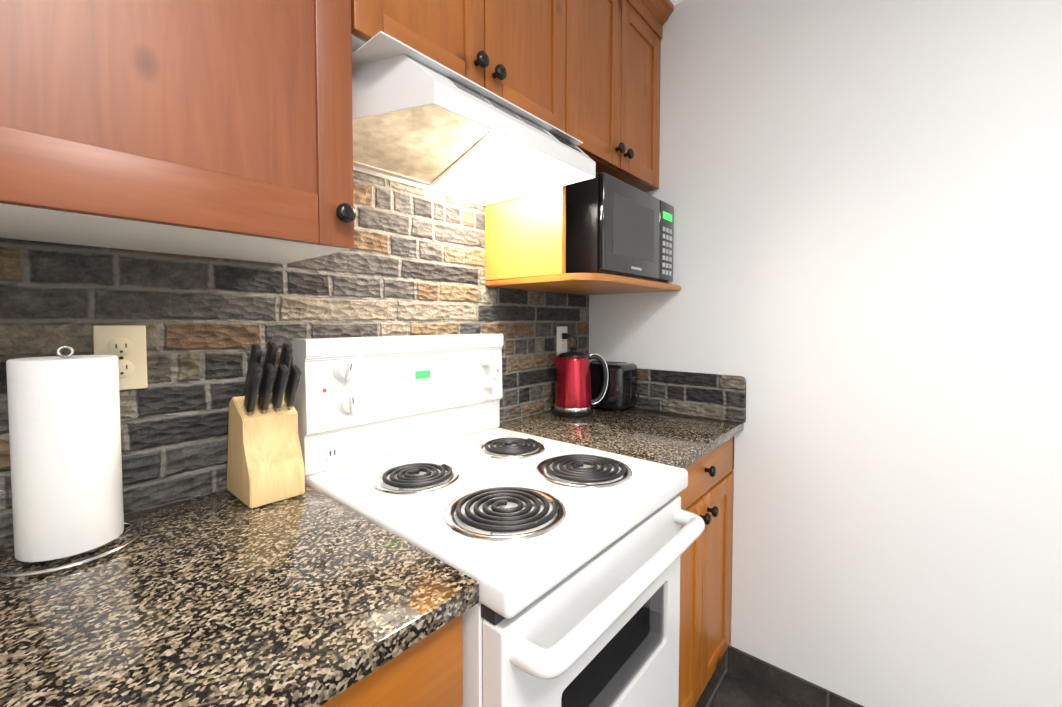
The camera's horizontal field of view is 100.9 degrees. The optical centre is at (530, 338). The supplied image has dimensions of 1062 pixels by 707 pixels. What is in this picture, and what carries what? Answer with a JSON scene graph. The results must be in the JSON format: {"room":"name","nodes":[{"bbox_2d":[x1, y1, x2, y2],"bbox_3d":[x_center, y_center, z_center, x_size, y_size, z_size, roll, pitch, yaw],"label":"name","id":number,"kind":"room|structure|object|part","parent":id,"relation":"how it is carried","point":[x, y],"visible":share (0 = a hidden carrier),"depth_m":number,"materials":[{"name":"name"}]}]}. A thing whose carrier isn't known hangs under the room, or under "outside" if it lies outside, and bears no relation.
{"room":"kitchen","nodes":[
{"label":"kitchen","id":0,"kind":"room"},
{"bbox_2d":[0,409,552,544],"bbox_3d":[-1.103,0.014,0.450,0.100,2.457,4.248,2,3,41],"label":"wall","id":1,"kind":"structure","parent":0,"point":[221,490],"depth_m":0.86,"materials":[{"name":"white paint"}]},
{"bbox_2d":[0,0,355,263],"bbox_3d":[-0.584,-0.635,0.672,0.355,0.958,0.495,2,3,41],"label":"upper cabinet","id":2,"kind":"object","parent":1,"relation":"attached to","point":[215,128],"visible":1,"depth_m":0.61,"materials":[{"name":"brown wood"}]},
{"bbox_3d":[-0.319,-0.212,0.748,0.032,0.033,0.033,2,3,41],"label":"knob","id":3,"kind":"part","parent":2,"relation":"part of","materials":[{"name":"black metal"}]},
{"bbox_2d":[0,170,588,543],"bbox_3d":[-0.324,-0.145,1.271,0.004,0.894,1.778,2,3,41],"label":"backsplash","id":4,"kind":"structure","parent":1,"relation":"attached to","point":[411,262],"depth_m":0.92,"materials":[{"name":"stone"}]},
{"bbox_2d":[93,325,147,389],"bbox_3d":[-0.736,0.035,0.788,0.009,0.117,0.070,2,3,41],"label":"electrical outlet","id":5,"kind":"object","parent":4,"relation":"attached to","point":[126,344],"visible":0.81,"depth_m":0.79,"materials":[{"name":"beige plastic"}]},
{"bbox_2d":[556,326,576,355],"bbox_3d":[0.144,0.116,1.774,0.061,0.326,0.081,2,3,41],"label":"electrical outlet","id":6,"kind":"object","parent":4,"relation":"attached to","point":[562,335],"visible":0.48,"depth_m":1.78,"materials":[{"name":"white plastic"}]},
{"bbox_3d":[0.128,0.011,1.791,0.009,0.117,0.070,2,3,41],"label":"plate","id":7,"kind":"part","parent":6,"relation":"part of","materials":[{"name":"white plastic"}]},
{"bbox_2d":[351,0,565,131],"bbox_3d":[-0.216,-0.842,1.092,0.355,0.574,0.628,2,3,41],"label":"upper cabinet","id":8,"kind":"object","parent":1,"relation":"attached to","point":[512,51],"visible":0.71,"depth_m":1.02,"materials":[{"name":"brown wood"}]},
{"bbox_2d":[352,31,595,205],"bbox_3d":[-0.190,-0.489,1.077,0.431,0.128,0.610,2,3,41],"label":"range hood","id":9,"kind":"object","parent":8,"relation":"attached to","point":[422,121],"visible":0.83,"depth_m":1.03,"materials":[{"name":"white metal"}]},
{"bbox_3d":[-0.288,-0.474,1.050,0.274,0.097,0.321,2,3,41],"label":"filter frame","id":10,"kind":"part","parent":9,"relation":"part of","materials":[{"name":"grey"}]},
{"bbox_2d":[549,131,580,151],"bbox_3d":[0.089,-0.504,1.128,0.038,0.037,0.090,2,3,41],"label":"switch","id":11,"kind":"object","parent":9,"relation":"attached to","point":[565,139],"depth_m":1.13,"materials":[{"name":"black plastic"}]},
{"bbox_2d":[565,0,660,191],"bbox_3d":[0.191,-0.862,1.565,0.355,0.570,0.616,2,3,41],"label":"upper cabinet","id":12,"kind":"object","parent":1,"relation":"attached to","point":[612,81],"visible":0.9,"depth_m":1.44,"materials":[{"name":"brown wood"}]},
{"bbox_2d":[485,185,680,294],"bbox_3d":[0.210,-0.375,1.559,0.415,0.398,0.628,2,3,41],"label":"shelf","id":13,"kind":"object","parent":12,"relation":"attached to","point":[525,242],"visible":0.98,"depth_m":1.35,"materials":[{"name":"brown wood"}]},
{"bbox_3d":[-0.026,-0.378,1.359,0.318,0.378,0.017,2,3,41],"label":"panel","id":14,"kind":"part","parent":13,"relation":"part of","materials":[{"name":"yellow paint"}]},
{"bbox_2d":[566,172,673,282],"bbox_3d":[0.248,-0.350,1.594,0.350,0.302,0.508,2,3,41],"label":"microwave","id":15,"kind":"object","parent":13,"relation":"in","point":[615,226],"visible":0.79,"depth_m":1.37,"materials":[{"name":"black plastic"}]},
{"bbox_2d":[670,0,683,4],"bbox_3d":[0.261,-1.221,-0.770,3.700,0.100,4.248,2,3,41],"label":"ceiling","id":16,"kind":"structure","parent":0,"point":[674,2],"depth_m":1.64,"materials":[{"name":"white paint"}]},
{"bbox_2d":[695,666,801,706],"bbox_3d":[0.261,1.335,-0.676,3.700,0.100,4.248,2,3,41],"label":"floor","id":17,"kind":"structure","parent":0,"point":[725,688],"depth_m":1.49,"materials":[{"name":"tile"}]},
{"bbox_2d":[0,484,478,706],"bbox_3d":[-0.474,0.782,0.628,0.646,0.910,0.497,2,3,41],"label":"base cabinet","id":18,"kind":"object","parent":17,"relation":"on","point":[311,597],"visible":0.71,"depth_m":0.54,"materials":[{"name":"brown stone"}]},
{"bbox_2d":[0,345,142,577],"bbox_3d":[-0.705,0.167,0.670,0.162,0.312,0.162,2,3,41],"label":"paper towel holder","id":19,"kind":"object","parent":18,"relation":"on","point":[65,451],"visible":0.98,"depth_m":0.63,"materials":[{"name":"white paper"}]},
{"bbox_2d":[227,340,304,508],"bbox_3d":[-0.538,0.160,0.888,0.164,0.312,0.098,2,3,41],"label":"knife block","id":20,"kind":"object","parent":18,"relation":"on","point":[265,464],"visible":1,"depth_m":0.85,"materials":[{"name":"brown wood"}]},
{"bbox_2d":[292,334,704,706],"bbox_3d":[-0.065,0.612,1.007,0.732,1.222,0.611,2,3,41],"label":"stove","id":21,"kind":"object","parent":17,"relation":"on","point":[565,555],"visible":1,"depth_m":0.91,"materials":[{"name":"white metal"}]},
{"bbox_2d":[326,445,338,462],"bbox_3d":[-0.458,0.266,1.012,0.003,0.036,0.030,2,3,41],"label":"outlet","id":22,"kind":"object","parent":21,"relation":"attached to","point":[332,451],"depth_m":1.01,"materials":[{"name":"grey plastic"}]},
{"bbox_2d":[397,361,446,400],"bbox_3d":[-0.290,0.113,1.183,0.005,0.094,0.156,2,3,41],"label":"clock","id":23,"kind":"object","parent":21,"relation":"on","point":[416,380],"depth_m":1.18,"materials":[{"name":"white plastic"}]},
{"bbox_2d":[305,427,687,618],"bbox_3d":[-0.086,0.328,1.014,0.678,0.048,0.611,2,3,41],"label":"cooktop","id":24,"kind":"object","parent":21,"relation":"in","point":[414,492],"depth_m":0.85,"materials":[{"name":"white metal"}]},
{"bbox_3d":[0.143,0.673,0.830,0.042,0.588,0.601,2,3,41],"label":"door","id":25,"kind":"part","parent":21,"relation":"part of","materials":[{"name":"white metal"}]},
{"bbox_3d":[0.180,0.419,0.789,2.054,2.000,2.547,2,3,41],"label":"handle","id":26,"kind":"part","parent":21,"relation":"part of","materials":[{"name":"white ceramic"}]},
{"bbox_3d":[0.169,0.617,0.841,0.004,0.148,0.402,2,3,41],"label":"door glass","id":27,"kind":"part","parent":21,"relation":"part of","materials":[{"name":"black glass"}]},
{"bbox_2d":[498,407,743,706],"bbox_3d":[0.298,0.749,1.525,0.646,0.910,0.631,2,3,41],"label":"base cabinet","id":28,"kind":"object","parent":17,"relation":"on","point":[699,449],"visible":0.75,"depth_m":1.38,"materials":[{"name":"brown wood"}]},
{"bbox_2d":[498,407,743,467],"bbox_3d":[0.297,0.309,1.509,0.644,0.030,0.631,2,3,41],"label":"countertop","id":29,"kind":"structure","parent":28,"relation":"on","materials":[{"name":"stone"}]},
{"bbox_2d":[553,347,608,417],"bbox_3d":[0.177,0.160,1.673,0.169,0.254,0.179,2,3,41],"label":"kettle","id":30,"kind":"object","parent":29,"relation":"on","point":[573,392],"visible":1,"depth_m":1.61,"materials":[{"name":"red metal"}]},
{"bbox_3d":[0.104,0.086,1.658,0.025,0.028,0.026,2,3,41],"label":"spout","id":31,"kind":"part","parent":30,"relation":"part of","materials":[{"name":"red metal"}]},
{"bbox_3d":[0.161,0.051,1.665,0.113,0.036,0.113,2,3,41],"label":"lid","id":32,"kind":"part","parent":30,"relation":"part of","materials":[{"name":"black plastic"}]},
{"bbox_3d":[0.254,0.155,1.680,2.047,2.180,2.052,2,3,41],"label":"handle","id":33,"kind":"part","parent":30,"relation":"part of","materials":[{"name":"black plastic"}]},
{"bbox_3d":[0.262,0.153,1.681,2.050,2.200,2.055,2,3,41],"label":"handle trim","id":34,"kind":"part","parent":30,"relation":"part of","materials":[{"name":"silver metal"}]},
{"bbox_2d":[590,360,638,411],"bbox_3d":[0.310,0.190,1.782,0.254,0.185,0.144,2,3,41],"label":"toaster","id":35,"kind":"object","parent":29,"relation":"on","point":[621,393],"visible":0.67,"depth_m":1.70,"materials":[{"name":"black metal"}]},
{"bbox_3d":[0.409,0.197,1.719,0.020,0.091,0.072,2,3,41],"label":"lever","id":36,"kind":"part","parent":35,"relation":"part of","materials":[{"name":"black plastic"}]},
{"bbox_2d":[589,0,1061,706],"bbox_3d":[1.614,0.000,0.848,3.500,2.457,0.100,2,3,41],"label":"wall","id":37,"kind":"structure","parent":0,"point":[865,200],"depth_m":1.29,"materials":[{"name":"white paint"}]},
{"bbox_2d":[633,368,745,422],"bbox_3d":[0.498,0.205,1.736,0.652,0.159,0.020,2,3,41],"label":"backsplash","id":38,"kind":"structure","parent":37,"relation":"attached to","point":[718,396],"depth_m":1.63,"materials":[{"name":"stone"}]},
{"bbox_2d":[718,646,863,706],"bbox_3d":[1.785,1.191,0.671,2.951,0.088,0.010,2,3,41],"label":"baseboard","id":39,"kind":"structure","parent":37,"relation":"attached to","point":[795,689],"depth_m":1.48,"materials":[{"name":"tile"}]},
{"bbox_3d":[-0.995,-0.727,0.190,0.355,0.738,0.754,2,3,41],"label":"cabinet","id":40,"kind":"object","parent":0,"visible":0},
{"bbox_2d":[626,0,673,39],"bbox_3d":[-0.418,-1.173,0.832,0.372,0.105,2.506,2,3,41],"label":"crown molding","id":41,"kind":"structure","parent":40,"relation":"attached to","point":[654,15],"depth_m":1.61,"materials":[{"name":"brown wood"}]}
]}

